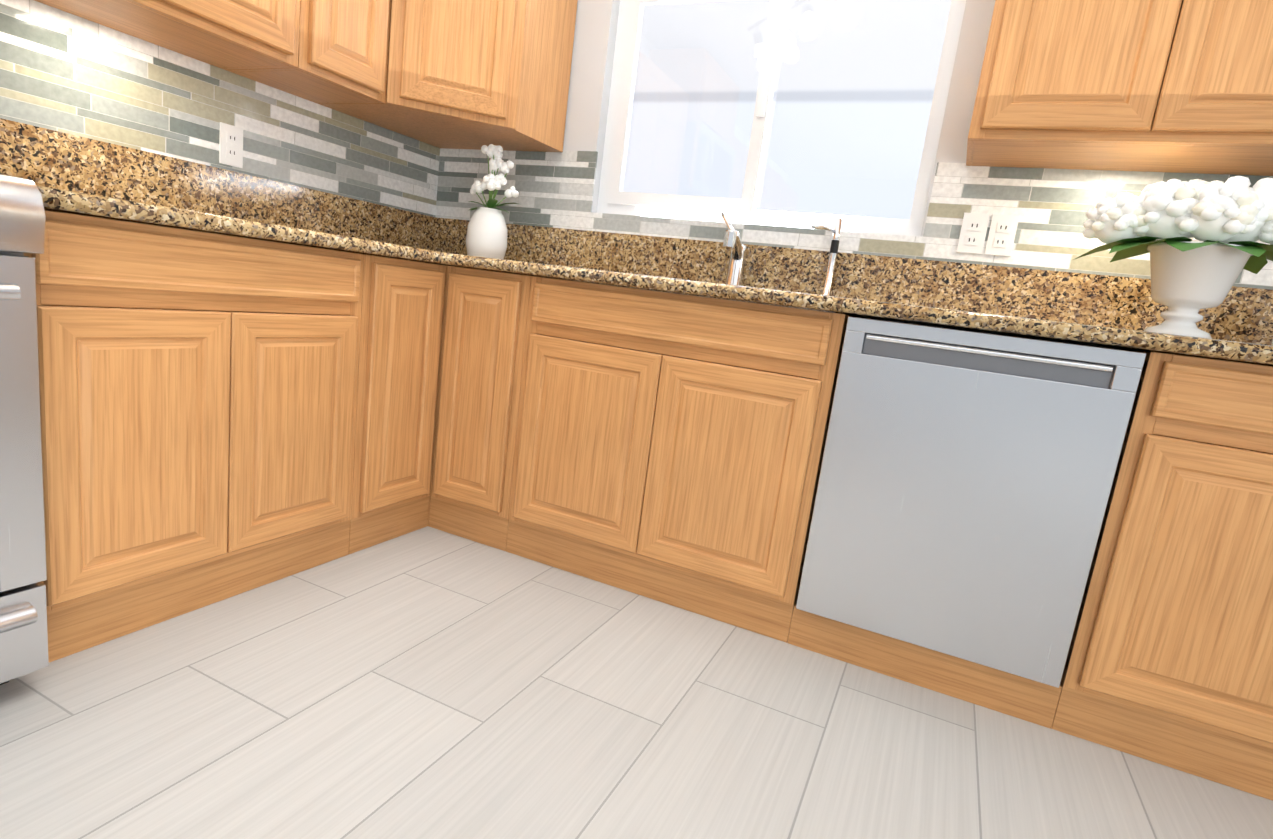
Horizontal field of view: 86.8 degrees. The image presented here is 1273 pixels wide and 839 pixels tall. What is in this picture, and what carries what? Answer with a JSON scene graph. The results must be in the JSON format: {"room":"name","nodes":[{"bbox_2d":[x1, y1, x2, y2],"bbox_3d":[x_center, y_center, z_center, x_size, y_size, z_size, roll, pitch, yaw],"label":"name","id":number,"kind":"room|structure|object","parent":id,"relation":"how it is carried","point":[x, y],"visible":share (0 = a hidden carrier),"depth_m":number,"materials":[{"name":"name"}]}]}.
{"room":"kitchen","nodes":[
{"label":"kitchen","id":0,"kind":"room"},
{"bbox_2d":[0,526,1272,838],"bbox_3d":[0.105,1.009,-0.379,5.360,0.100,5.760,12,11,24],"label":"floor","id":1,"kind":"structure","parent":0,"point":[428,682],"depth_m":1.32,"materials":[{"name":"tile"}]},
{"bbox_2d":[0,174,48,684],"bbox_3d":[-1.445,-0.089,0.931,0.726,1.190,0.756,12,11,24],"label":"range","id":2,"kind":"object","parent":1,"relation":"on","point":[23,630],"visible":1,"depth_m":1.14,"materials":[{"name":"silver metal"}]},
{"bbox_2d":[24,210,363,661],"bbox_3d":[-1.213,-0.035,1.683,0.610,0.872,0.765,12,11,24],"label":"base cabinet","id":3,"kind":"object","parent":1,"relation":"on","point":[198,397],"visible":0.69,"depth_m":1.47,"materials":[{"name":"brown wood"}]},
{"bbox_2d":[0,118,447,264],"bbox_3d":[-1.075,-0.570,1.694,0.647,0.195,1.020,12,11,24],"label":"countertop","id":4,"kind":"structure","parent":3,"relation":"on","point":[76,174],"depth_m":1.82,"materials":[{"name":"stone"}]},
{"bbox_2d":[348,254,446,553],"bbox_3d":[-0.980,-0.097,2.175,0.610,0.872,0.330,12,11,24],"label":"base cabinet","id":5,"kind":"object","parent":1,"relation":"on","point":[402,307],"visible":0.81,"depth_m":2.02,"materials":[{"name":"brown wood"}]},
{"bbox_2d":[427,267,446,525],"bbox_3d":[-0.794,-0.150,2.592,0.586,0.872,0.586,12,11,24],"label":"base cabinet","id":6,"kind":"object","parent":1,"relation":"on","point":[432,462],"visible":0.14,"depth_m":2.27,"materials":[{"name":"brown wood"}]},
{"bbox_2d":[429,266,530,550],"bbox_3d":[-0.390,-0.063,2.400,0.320,0.872,0.610,12,11,24],"label":"base cabinet","id":7,"kind":"object","parent":1,"relation":"on","point":[485,316],"visible":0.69,"depth_m":2.12,"materials":[{"name":"brown wood"}]},
{"bbox_2d":[506,276,866,642],"bbox_3d":[0.164,0.053,2.152,0.915,0.872,0.610,12,11,24],"label":"base cabinet","id":8,"kind":"object","parent":1,"relation":"on","point":[688,484],"visible":1,"depth_m":1.85,"materials":[{"name":"brown wood"}]},
{"bbox_2d":[444,219,1272,379],"bbox_3d":[0.553,-0.297,1.895,3.510,0.396,0.664,12,11,24],"label":"countertop","id":9,"kind":"structure","parent":8,"relation":"on","point":[1107,311],"depth_m":1.96,"materials":[{"name":"stone"}]},
{"bbox_2d":[466,144,518,258],"bbox_3d":[-0.530,-0.796,2.489,0.200,0.414,0.187,12,11,24],"label":"vase","id":10,"kind":"object","parent":9,"relation":"on","point":[487,234],"visible":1,"depth_m":2.44,"materials":[{"name":"white ceramic"}]},
{"bbox_2d":[720,212,745,285],"bbox_3d":[0.285,-0.553,2.176,0.138,0.254,0.262,12,11,24],"label":"faucet","id":11,"kind":"object","parent":9,"relation":"on","point":[736,263],"visible":0.77,"depth_m":2.24,"materials":[{"name":"silver metal"}]},
{"bbox_2d":[810,218,842,295],"bbox_3d":[0.581,-0.506,2.105,0.083,0.260,0.121,12,11,24],"label":"tap","id":12,"kind":"object","parent":9,"relation":"on","point":[835,241],"visible":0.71,"depth_m":2.12,"materials":[{"name":"silver metal"}]},
{"bbox_2d":[1073,176,1272,338],"bbox_3d":[1.298,-0.373,1.553,0.486,0.376,0.286,12,11,24],"label":"potted flowers","id":13,"kind":"object","parent":9,"relation":"on","point":[1229,222],"visible":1,"depth_m":1.52,"materials":[{"name":"white plant"}]},
{"bbox_2d":[787,604,1061,728],"bbox_3d":[0.687,0.601,1.668,0.614,0.106,0.016,12,11,24],"label":"toe kick","id":14,"kind":"object","parent":1,"relation":"on","point":[1023,698],"visible":0.93,"depth_m":1.65,"materials":[{"name":"brown wood"}]},
{"bbox_2d":[796,316,1145,687],"bbox_3d":[0.850,0.146,1.821,0.595,0.758,0.583,12,11,24],"label":"dishwasher","id":15,"kind":"object","parent":1,"relation":"on","point":[966,478],"visible":1,"depth_m":1.54,"materials":[{"name":"silver metal"}]},
{"bbox_2d":[1051,348,1272,800],"bbox_3d":[1.333,0.297,1.629,0.460,0.872,0.610,12,11,24],"label":"base cabinet","id":16,"kind":"object","parent":1,"relation":"on","point":[1169,661],"visible":0.9,"depth_m":1.39,"materials":[{"name":"brown wood"}]},
{"bbox_2d":[563,0,1114,348],"bbox_3d":[1.524,-0.525,1.877,5.200,2.435,0.160,12,11,24],"label":"wall","id":17,"kind":"structure","parent":0,"point":[596,23],"depth_m":2.46,"materials":[{"name":"white paint"}]},
{"bbox_2d":[597,0,965,235],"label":"window","id":18,"kind":"structure","parent":17,"relation":"in","point":[613,198],"depth_m":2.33,"materials":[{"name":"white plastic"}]},
{"bbox_2d":[435,148,1272,289],"bbox_3d":[0.677,-0.588,2.176,3.400,0.480,0.008,12,11,24],"label":"tile backsplash","id":19,"kind":"structure","parent":17,"relation":"attached to","point":[1050,208],"depth_m":2.05,"materials":[{"name":"tile"}]},
{"bbox_2d":[956,212,989,253],"bbox_3d":[1.007,-0.557,2.014,0.070,0.116,0.008,12,11,24],"label":"electrical outlet","id":20,"kind":"object","parent":19,"relation":"attached to","point":[973,233],"visible":1,"depth_m":2.01,"materials":[{"name":"white plastic"}]},
{"bbox_2d":[985,214,1018,256],"bbox_3d":[1.076,-0.543,1.983,0.070,0.116,0.008,12,11,24],"label":"electrical outlet","id":21,"kind":"object","parent":19,"relation":"attached to","point":[1001,235],"visible":1,"depth_m":1.98,"materials":[{"name":"white plastic"}]},
{"bbox_2d":[966,0,1272,175],"bbox_3d":[1.300,-1.036,1.635,0.765,0.760,0.330,12,11,24],"label":"upper cabinet","id":22,"kind":"object","parent":17,"relation":"attached to","point":[1178,86],"visible":1,"depth_m":1.58,"materials":[{"name":"brown wood"}]},
{"bbox_3d":[-2.069,-0.715,0.436,0.160,2.435,5.760,12,11,24],"label":"wall","id":23,"kind":"structure","parent":0,"visible":0},
{"bbox_2d":[35,0,299,69],"bbox_3d":[-1.179,-1.326,1.504,0.330,0.760,0.765,12,11,24],"label":"upper cabinet","id":24,"kind":"object","parent":23,"relation":"attached to","point":[240,34],"visible":1,"depth_m":1.70,"materials":[{"name":"brown wood"}]},
{"bbox_2d":[0,0,439,216],"bbox_3d":[-1.814,-0.759,0.778,0.008,0.700,4.600,12,11,24],"label":"tile backsplash","id":25,"kind":"structure","parent":23,"relation":"attached to","point":[64,72],"depth_m":1.90,"materials":[{"name":"tile"}]},
{"bbox_2d":[219,122,242,167],"bbox_3d":[-1.226,-0.829,2.038,0.008,0.116,0.070,12,11,24],"label":"electrical outlet","id":26,"kind":"object","parent":25,"relation":"attached to","point":[230,145],"visible":1,"depth_m":2.03,"materials":[{"name":"white plastic"}]},
{"bbox_2d":[227,0,390,103],"bbox_3d":[-0.948,-1.387,1.992,0.330,0.760,0.318,12,11,24],"label":"upper cabinet","id":27,"kind":"object","parent":23,"relation":"attached to","point":[343,51],"visible":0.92,"depth_m":1.99,"materials":[{"name":"brown wood"}]},
{"bbox_2d":[320,0,577,151],"bbox_3d":[-0.628,-1.411,2.344,0.613,0.760,0.613,12,11,24],"label":"upper cabinet","id":28,"kind":"object","parent":23,"relation":"attached to","point":[471,74],"visible":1,"depth_m":2.21,"materials":[{"name":"brown wood"}]}
]}

